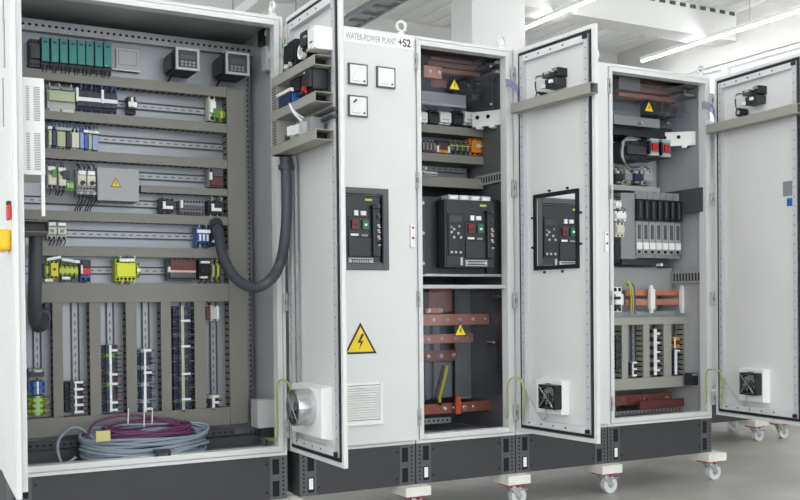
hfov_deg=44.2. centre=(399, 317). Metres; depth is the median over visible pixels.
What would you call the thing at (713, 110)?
cable bundle
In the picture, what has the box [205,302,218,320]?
relay
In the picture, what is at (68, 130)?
relay
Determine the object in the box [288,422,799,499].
floor
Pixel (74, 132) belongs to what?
relay
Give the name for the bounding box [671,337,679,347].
block
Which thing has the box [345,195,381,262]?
circuit breaker
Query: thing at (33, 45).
module
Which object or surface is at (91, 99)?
block
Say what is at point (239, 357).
tall cabinet
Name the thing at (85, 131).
relay
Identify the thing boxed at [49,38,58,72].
module
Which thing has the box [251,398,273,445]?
box
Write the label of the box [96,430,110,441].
tag
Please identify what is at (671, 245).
switch
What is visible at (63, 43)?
module
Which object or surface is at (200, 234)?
contactor
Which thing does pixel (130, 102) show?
block
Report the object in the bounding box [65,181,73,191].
block
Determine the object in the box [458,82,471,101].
holder
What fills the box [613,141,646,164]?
motor breaker
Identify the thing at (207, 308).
socket
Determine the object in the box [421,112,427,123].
contactor
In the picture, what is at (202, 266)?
contactor
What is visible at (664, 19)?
beam
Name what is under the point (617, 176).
contactor
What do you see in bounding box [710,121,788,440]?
tall cabinet
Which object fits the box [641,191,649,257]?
switch
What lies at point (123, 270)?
safety relay
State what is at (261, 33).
switch
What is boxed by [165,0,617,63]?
wall
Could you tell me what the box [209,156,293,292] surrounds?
corrugated hose
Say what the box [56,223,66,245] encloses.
circuit breaker
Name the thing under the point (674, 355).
block
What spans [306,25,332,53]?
supplies
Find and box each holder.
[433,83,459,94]
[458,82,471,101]
[465,80,482,104]
[640,101,666,119]
[660,103,677,120]
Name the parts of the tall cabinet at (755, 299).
corner post, panel, insulating plate, mounting rail, mounting plate, insulating plate, insulating plate, plate, floor plate, terminal panel, roof panel, perforated rail, frame, panel, support rail, support rail, perforated rail, corner post, stiffening rail, stiffening rail, door, stiffening rail, stiffening rail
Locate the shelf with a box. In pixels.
[423,285,505,289]
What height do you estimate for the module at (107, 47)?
0.170 m
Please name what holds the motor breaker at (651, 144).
on the tall cabinet at (755, 299)
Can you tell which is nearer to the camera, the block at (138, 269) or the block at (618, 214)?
the block at (138, 269)
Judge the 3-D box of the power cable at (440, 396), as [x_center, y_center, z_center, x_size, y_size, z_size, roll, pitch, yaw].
[0.224,0.356,5.177,0.030,0.203,0.117,0,1,24]
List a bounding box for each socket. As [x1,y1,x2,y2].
[205,306,210,319]
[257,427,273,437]
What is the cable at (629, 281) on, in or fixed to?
on the tall cabinet at (755, 299)
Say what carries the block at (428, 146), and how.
on the tall cabinet at (465, 325)
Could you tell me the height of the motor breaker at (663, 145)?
0.104 m
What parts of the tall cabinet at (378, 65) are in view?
panel, corner post, frame, door, corner post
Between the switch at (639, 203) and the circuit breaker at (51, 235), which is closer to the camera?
the circuit breaker at (51, 235)
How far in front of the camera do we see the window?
13.36 m
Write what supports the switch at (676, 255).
on the tall cabinet at (755, 299)
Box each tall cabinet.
[0,0,347,499]
[283,20,430,499]
[412,23,600,499]
[512,50,621,492]
[607,52,799,479]
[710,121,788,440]
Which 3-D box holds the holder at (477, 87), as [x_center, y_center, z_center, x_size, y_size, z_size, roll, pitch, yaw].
[0.377,-1.230,5.408,0.077,0.102,0.234,-1,1,-29]
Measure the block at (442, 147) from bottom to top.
0.072 m
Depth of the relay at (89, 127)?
4.39 m
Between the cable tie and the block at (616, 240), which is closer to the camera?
the cable tie
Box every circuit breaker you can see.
[45,161,56,194]
[45,222,56,245]
[56,163,69,195]
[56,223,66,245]
[74,163,85,190]
[85,164,95,190]
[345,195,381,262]
[422,195,501,276]
[542,204,574,264]
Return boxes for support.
[648,285,654,312]
[679,285,683,312]
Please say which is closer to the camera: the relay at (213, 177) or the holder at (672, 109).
the relay at (213, 177)
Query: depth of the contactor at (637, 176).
5.85 m
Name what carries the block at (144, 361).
on the tall cabinet at (239, 357)
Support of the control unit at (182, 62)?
on the tall cabinet at (239, 357)
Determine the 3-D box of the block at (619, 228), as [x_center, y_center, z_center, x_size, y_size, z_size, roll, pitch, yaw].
[1.265,-0.520,5.684,0.060,0.113,0.045,-1,1,-29]
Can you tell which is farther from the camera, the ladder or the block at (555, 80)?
the ladder
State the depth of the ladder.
11.00 m
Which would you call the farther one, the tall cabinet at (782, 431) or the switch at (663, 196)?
the tall cabinet at (782, 431)
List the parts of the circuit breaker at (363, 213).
name plate, charging handle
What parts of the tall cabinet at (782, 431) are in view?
panel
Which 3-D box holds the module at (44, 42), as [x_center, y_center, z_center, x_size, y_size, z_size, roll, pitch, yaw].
[-1.561,-1.141,4.317,0.034,0.160,0.093,-1,1,-29]
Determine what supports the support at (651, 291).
attached to the tall cabinet at (755, 299)
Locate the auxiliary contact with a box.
[207,228,214,246]
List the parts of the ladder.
rail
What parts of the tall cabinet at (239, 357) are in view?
panel, door handle, door, corner post, end bracket, mounting rail, mounting rail, mounting rail, mounting rail, mounting rail, mounting rail, mounting rail, perforated rail, mounting rail, perforated rail, mounting plate, cable entry plate, cable coil, roof panel, mounting rail, gland plate, cable coil, mounting rail, mounting rail, mounting rail, panel, connector strip, corner post, stiffening rail, stiffening rail, stiffening rail, door, mounting rail, stiffening rail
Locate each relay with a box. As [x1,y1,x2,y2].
[45,121,51,147]
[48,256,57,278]
[50,122,55,151]
[55,123,65,148]
[65,123,70,152]
[70,124,78,149]
[77,124,83,150]
[83,125,88,150]
[87,126,91,150]
[91,127,98,161]
[112,256,135,284]
[205,96,219,122]
[205,168,222,188]
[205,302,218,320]
[276,87,301,108]
[283,38,306,68]
[290,75,309,96]
[300,28,318,53]
[301,67,327,92]
[460,138,481,155]
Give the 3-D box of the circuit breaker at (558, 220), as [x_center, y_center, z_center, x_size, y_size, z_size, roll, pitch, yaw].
[0.790,-0.422,5.389,0.524,0.411,0.394,-1,1,-29]
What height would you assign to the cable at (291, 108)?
0.155 m
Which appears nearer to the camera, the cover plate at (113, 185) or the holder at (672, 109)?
the cover plate at (113, 185)
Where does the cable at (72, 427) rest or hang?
in the tall cabinet at (239, 357)
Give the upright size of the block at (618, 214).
0.086 m
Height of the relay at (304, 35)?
0.082 m
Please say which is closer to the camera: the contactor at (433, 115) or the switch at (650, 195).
the contactor at (433, 115)
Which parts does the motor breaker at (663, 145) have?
rotary handle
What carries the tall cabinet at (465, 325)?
on the floor
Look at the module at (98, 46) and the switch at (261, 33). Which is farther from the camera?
the switch at (261, 33)
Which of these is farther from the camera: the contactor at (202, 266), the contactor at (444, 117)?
the contactor at (444, 117)
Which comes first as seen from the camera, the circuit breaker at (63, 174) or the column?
the circuit breaker at (63, 174)
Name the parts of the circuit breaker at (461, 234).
name plate, charging handle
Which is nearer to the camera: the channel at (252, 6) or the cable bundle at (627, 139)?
the cable bundle at (627, 139)
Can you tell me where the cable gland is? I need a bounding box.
[297,45,312,59]
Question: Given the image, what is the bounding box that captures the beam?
[525,0,735,46]
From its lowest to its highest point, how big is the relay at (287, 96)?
0.072 m
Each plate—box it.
[45,162,96,204]
[94,167,138,203]
[111,48,139,73]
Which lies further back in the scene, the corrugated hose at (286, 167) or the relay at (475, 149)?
the relay at (475, 149)
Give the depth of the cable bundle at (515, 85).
5.02 m
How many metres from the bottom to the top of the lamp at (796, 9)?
0.460 m
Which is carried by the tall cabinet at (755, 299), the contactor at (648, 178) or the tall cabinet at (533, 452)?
the contactor at (648, 178)
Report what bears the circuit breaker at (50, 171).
attached to the plate at (67, 197)
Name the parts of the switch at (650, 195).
switch handle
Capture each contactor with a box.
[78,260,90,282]
[157,193,173,214]
[193,225,210,248]
[196,260,209,283]
[205,196,222,215]
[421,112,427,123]
[423,106,438,124]
[437,111,450,125]
[449,107,462,126]
[462,111,472,127]
[613,167,622,184]
[619,165,632,184]
[629,169,642,185]
[636,167,653,185]
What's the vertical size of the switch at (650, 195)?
0.385 m
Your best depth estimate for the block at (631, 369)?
5.74 m
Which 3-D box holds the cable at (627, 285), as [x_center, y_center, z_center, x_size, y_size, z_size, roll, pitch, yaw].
[1.364,-0.113,5.783,0.060,0.187,0.033,-1,1,-18]
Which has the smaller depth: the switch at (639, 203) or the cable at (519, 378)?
the cable at (519, 378)
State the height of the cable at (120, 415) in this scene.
0.121 m
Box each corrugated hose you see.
[27,236,50,332]
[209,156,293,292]
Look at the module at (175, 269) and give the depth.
4.59 m
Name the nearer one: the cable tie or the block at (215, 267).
the cable tie
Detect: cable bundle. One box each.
[74,194,96,211]
[506,79,518,101]
[619,136,640,169]
[702,101,714,122]
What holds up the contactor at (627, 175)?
on the tall cabinet at (755, 299)
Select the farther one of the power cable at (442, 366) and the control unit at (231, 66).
the power cable at (442, 366)
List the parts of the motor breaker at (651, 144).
rotary handle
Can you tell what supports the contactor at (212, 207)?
on the tall cabinet at (239, 357)
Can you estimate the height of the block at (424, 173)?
0.021 m
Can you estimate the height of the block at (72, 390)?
0.141 m
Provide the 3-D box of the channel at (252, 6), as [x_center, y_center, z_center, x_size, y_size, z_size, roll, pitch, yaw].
[-1.022,-3.713,9.757,0.180,0.700,5.750,-1,1,-29]
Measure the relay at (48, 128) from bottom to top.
0.158 m
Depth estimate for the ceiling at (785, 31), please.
13.40 m
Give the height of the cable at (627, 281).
0.199 m
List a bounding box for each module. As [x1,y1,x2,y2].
[22,77,44,216]
[27,39,39,68]
[39,37,48,71]
[45,82,74,112]
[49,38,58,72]
[58,39,67,73]
[67,39,76,74]
[76,40,84,75]
[85,41,93,75]
[93,41,102,77]
[102,42,111,77]
[165,258,195,279]
[177,200,203,215]
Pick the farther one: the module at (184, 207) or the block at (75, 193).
the module at (184, 207)
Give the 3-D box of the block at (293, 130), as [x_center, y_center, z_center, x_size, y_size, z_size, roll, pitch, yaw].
[-0.425,-0.787,4.202,0.081,0.072,0.125,-1,1,-29]
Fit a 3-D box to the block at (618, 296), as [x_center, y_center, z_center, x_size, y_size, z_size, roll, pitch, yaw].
[1.251,-0.104,5.751,0.064,0.145,0.100,-1,1,-29]
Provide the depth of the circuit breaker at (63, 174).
4.33 m
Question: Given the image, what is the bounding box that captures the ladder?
[344,0,407,27]
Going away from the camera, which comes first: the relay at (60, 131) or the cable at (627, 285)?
the relay at (60, 131)
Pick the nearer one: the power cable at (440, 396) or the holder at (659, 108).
the power cable at (440, 396)
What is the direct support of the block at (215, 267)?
on the tall cabinet at (239, 357)
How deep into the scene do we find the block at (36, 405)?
4.30 m
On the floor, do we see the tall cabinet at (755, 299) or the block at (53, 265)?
the tall cabinet at (755, 299)
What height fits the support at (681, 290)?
0.170 m
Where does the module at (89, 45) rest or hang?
on the tall cabinet at (239, 357)
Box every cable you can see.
[56,426,100,461]
[86,414,194,437]
[263,379,291,440]
[289,103,301,121]
[434,365,444,403]
[438,365,448,404]
[506,376,524,418]
[622,280,631,313]
[624,281,633,313]
[626,282,635,313]
[705,369,723,403]
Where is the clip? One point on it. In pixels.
(157, 452)
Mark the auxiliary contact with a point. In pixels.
(211, 236)
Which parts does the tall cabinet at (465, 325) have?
corner post, perforated rail, panel, partition plate, insulating plate, mounting rail, mounting plate, floor plate, roof panel, insulating plate, partition plate, frame, support rail, panel, support rail, support rail, perforated rail, corner post, stiffening rail, stiffening rail, stiffening rail, cutout frame, door, stiffening rail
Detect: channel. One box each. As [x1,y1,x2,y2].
[232,0,277,13]
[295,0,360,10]
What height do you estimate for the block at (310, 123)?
0.074 m
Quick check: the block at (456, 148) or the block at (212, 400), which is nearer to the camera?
the block at (212, 400)
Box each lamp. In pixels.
[525,0,593,28]
[640,0,799,61]
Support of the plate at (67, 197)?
attached to the tall cabinet at (239, 357)
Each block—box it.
[27,381,44,394]
[27,395,50,415]
[41,303,51,329]
[42,258,49,281]
[58,259,77,282]
[63,380,87,412]
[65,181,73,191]
[73,191,95,197]
[74,83,117,114]
[101,345,122,411]
[125,96,136,115]
[135,262,140,277]
[137,348,155,411]
[171,306,194,411]
[206,394,221,408]
[208,258,220,283]
[214,108,224,122]
[287,122,300,138]
[299,116,323,134]
[421,139,435,152]
[422,171,437,175]
[434,140,449,153]
[447,141,470,155]
[533,67,566,96]
[613,196,621,209]
[613,207,625,221]
[614,219,624,236]
[614,238,619,261]
[614,287,623,311]
[614,335,619,369]
[628,362,636,375]
[649,329,660,374]
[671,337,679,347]
[671,349,680,374]
[733,85,766,116]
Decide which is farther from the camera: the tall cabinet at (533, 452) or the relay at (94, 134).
the tall cabinet at (533, 452)
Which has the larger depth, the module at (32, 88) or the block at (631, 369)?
the block at (631, 369)
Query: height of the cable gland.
0.060 m
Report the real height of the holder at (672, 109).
0.090 m
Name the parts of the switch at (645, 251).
switch handle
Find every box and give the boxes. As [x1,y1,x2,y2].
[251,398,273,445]
[684,372,697,384]
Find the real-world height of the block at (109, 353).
0.302 m
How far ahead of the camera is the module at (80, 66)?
4.35 m
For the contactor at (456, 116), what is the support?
on the tall cabinet at (465, 325)
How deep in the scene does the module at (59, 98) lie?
4.33 m
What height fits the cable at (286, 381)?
0.296 m
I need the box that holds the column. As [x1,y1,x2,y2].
[451,0,524,49]
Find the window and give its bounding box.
[690,42,799,120]
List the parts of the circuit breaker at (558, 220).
name plate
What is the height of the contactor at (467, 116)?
0.072 m
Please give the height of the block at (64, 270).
0.103 m
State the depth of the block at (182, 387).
4.61 m
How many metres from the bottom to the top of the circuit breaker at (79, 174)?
0.124 m
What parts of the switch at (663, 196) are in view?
switch handle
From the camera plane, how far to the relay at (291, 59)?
4.17 m
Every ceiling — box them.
[275,0,772,52]
[617,0,799,73]
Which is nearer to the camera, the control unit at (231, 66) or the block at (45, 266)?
the block at (45, 266)
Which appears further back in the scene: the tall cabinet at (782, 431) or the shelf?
the tall cabinet at (782, 431)
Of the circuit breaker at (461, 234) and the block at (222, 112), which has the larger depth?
the circuit breaker at (461, 234)
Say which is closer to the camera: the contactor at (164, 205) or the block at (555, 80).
the contactor at (164, 205)
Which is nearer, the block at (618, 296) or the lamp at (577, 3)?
the block at (618, 296)
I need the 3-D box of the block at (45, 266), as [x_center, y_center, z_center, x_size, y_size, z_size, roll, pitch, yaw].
[-1.560,-0.208,4.337,0.022,0.105,0.070,-1,1,-29]
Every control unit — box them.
[164,47,199,81]
[213,51,249,86]
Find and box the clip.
[153,449,170,456]
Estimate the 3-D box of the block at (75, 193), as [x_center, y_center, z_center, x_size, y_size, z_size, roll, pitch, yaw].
[-1.411,-0.553,4.407,0.085,0.022,0.076,-1,1,-29]
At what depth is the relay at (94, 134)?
4.40 m
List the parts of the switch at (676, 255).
switch handle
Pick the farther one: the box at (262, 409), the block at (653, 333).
the block at (653, 333)
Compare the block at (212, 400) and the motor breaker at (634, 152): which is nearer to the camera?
the block at (212, 400)
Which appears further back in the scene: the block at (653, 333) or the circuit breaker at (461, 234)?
the block at (653, 333)
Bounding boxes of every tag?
[47,256,60,260]
[62,258,72,261]
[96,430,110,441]
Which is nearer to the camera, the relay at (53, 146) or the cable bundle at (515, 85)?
the relay at (53, 146)
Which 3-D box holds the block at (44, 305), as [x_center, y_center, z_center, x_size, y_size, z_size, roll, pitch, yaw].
[-1.559,-0.004,4.339,0.081,0.115,0.070,-1,1,-29]
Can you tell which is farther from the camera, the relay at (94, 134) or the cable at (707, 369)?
the cable at (707, 369)
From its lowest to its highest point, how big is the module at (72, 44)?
0.165 m
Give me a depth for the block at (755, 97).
5.42 m
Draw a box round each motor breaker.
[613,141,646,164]
[635,138,658,158]
[642,140,670,162]
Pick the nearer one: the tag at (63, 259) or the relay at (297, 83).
the relay at (297, 83)
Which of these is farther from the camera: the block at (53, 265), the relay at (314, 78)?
the block at (53, 265)
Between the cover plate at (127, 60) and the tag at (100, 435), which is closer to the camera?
the tag at (100, 435)
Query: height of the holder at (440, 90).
0.069 m
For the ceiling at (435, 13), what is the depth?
13.56 m
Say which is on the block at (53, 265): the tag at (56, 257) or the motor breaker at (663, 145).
the tag at (56, 257)
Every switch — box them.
[258,29,265,47]
[625,191,643,257]
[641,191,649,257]
[647,192,656,257]
[654,192,662,258]
[656,193,669,258]
[665,193,675,258]
[673,193,681,258]
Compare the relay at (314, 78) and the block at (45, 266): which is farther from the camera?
the block at (45, 266)
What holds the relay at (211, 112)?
on the tall cabinet at (239, 357)
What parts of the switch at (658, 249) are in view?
switch handle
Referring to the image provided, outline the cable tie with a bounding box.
[144,380,144,426]
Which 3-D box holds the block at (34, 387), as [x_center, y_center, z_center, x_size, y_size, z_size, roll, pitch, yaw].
[-1.595,0.308,4.321,0.068,0.057,0.070,-1,1,-29]
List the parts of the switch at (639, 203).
switch handle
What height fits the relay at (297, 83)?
0.093 m
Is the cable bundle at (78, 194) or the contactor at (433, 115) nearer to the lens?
the cable bundle at (78, 194)
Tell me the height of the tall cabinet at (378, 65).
2.445 m
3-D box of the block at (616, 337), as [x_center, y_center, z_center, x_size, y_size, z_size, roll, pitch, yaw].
[1.243,0.203,5.710,0.049,0.199,0.059,-1,1,-29]
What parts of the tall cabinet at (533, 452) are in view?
corner post, corner post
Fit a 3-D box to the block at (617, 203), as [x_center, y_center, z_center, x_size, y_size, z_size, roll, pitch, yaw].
[1.250,-0.664,5.675,0.048,0.081,0.045,-1,1,-29]
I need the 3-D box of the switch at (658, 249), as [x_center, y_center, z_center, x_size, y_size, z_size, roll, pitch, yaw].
[1.544,-0.544,5.814,0.048,0.391,0.070,-1,1,-29]
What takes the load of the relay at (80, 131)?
on the tall cabinet at (239, 357)
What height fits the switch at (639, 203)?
0.390 m
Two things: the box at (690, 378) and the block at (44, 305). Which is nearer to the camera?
the block at (44, 305)
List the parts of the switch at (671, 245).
switch handle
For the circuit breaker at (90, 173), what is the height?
0.124 m

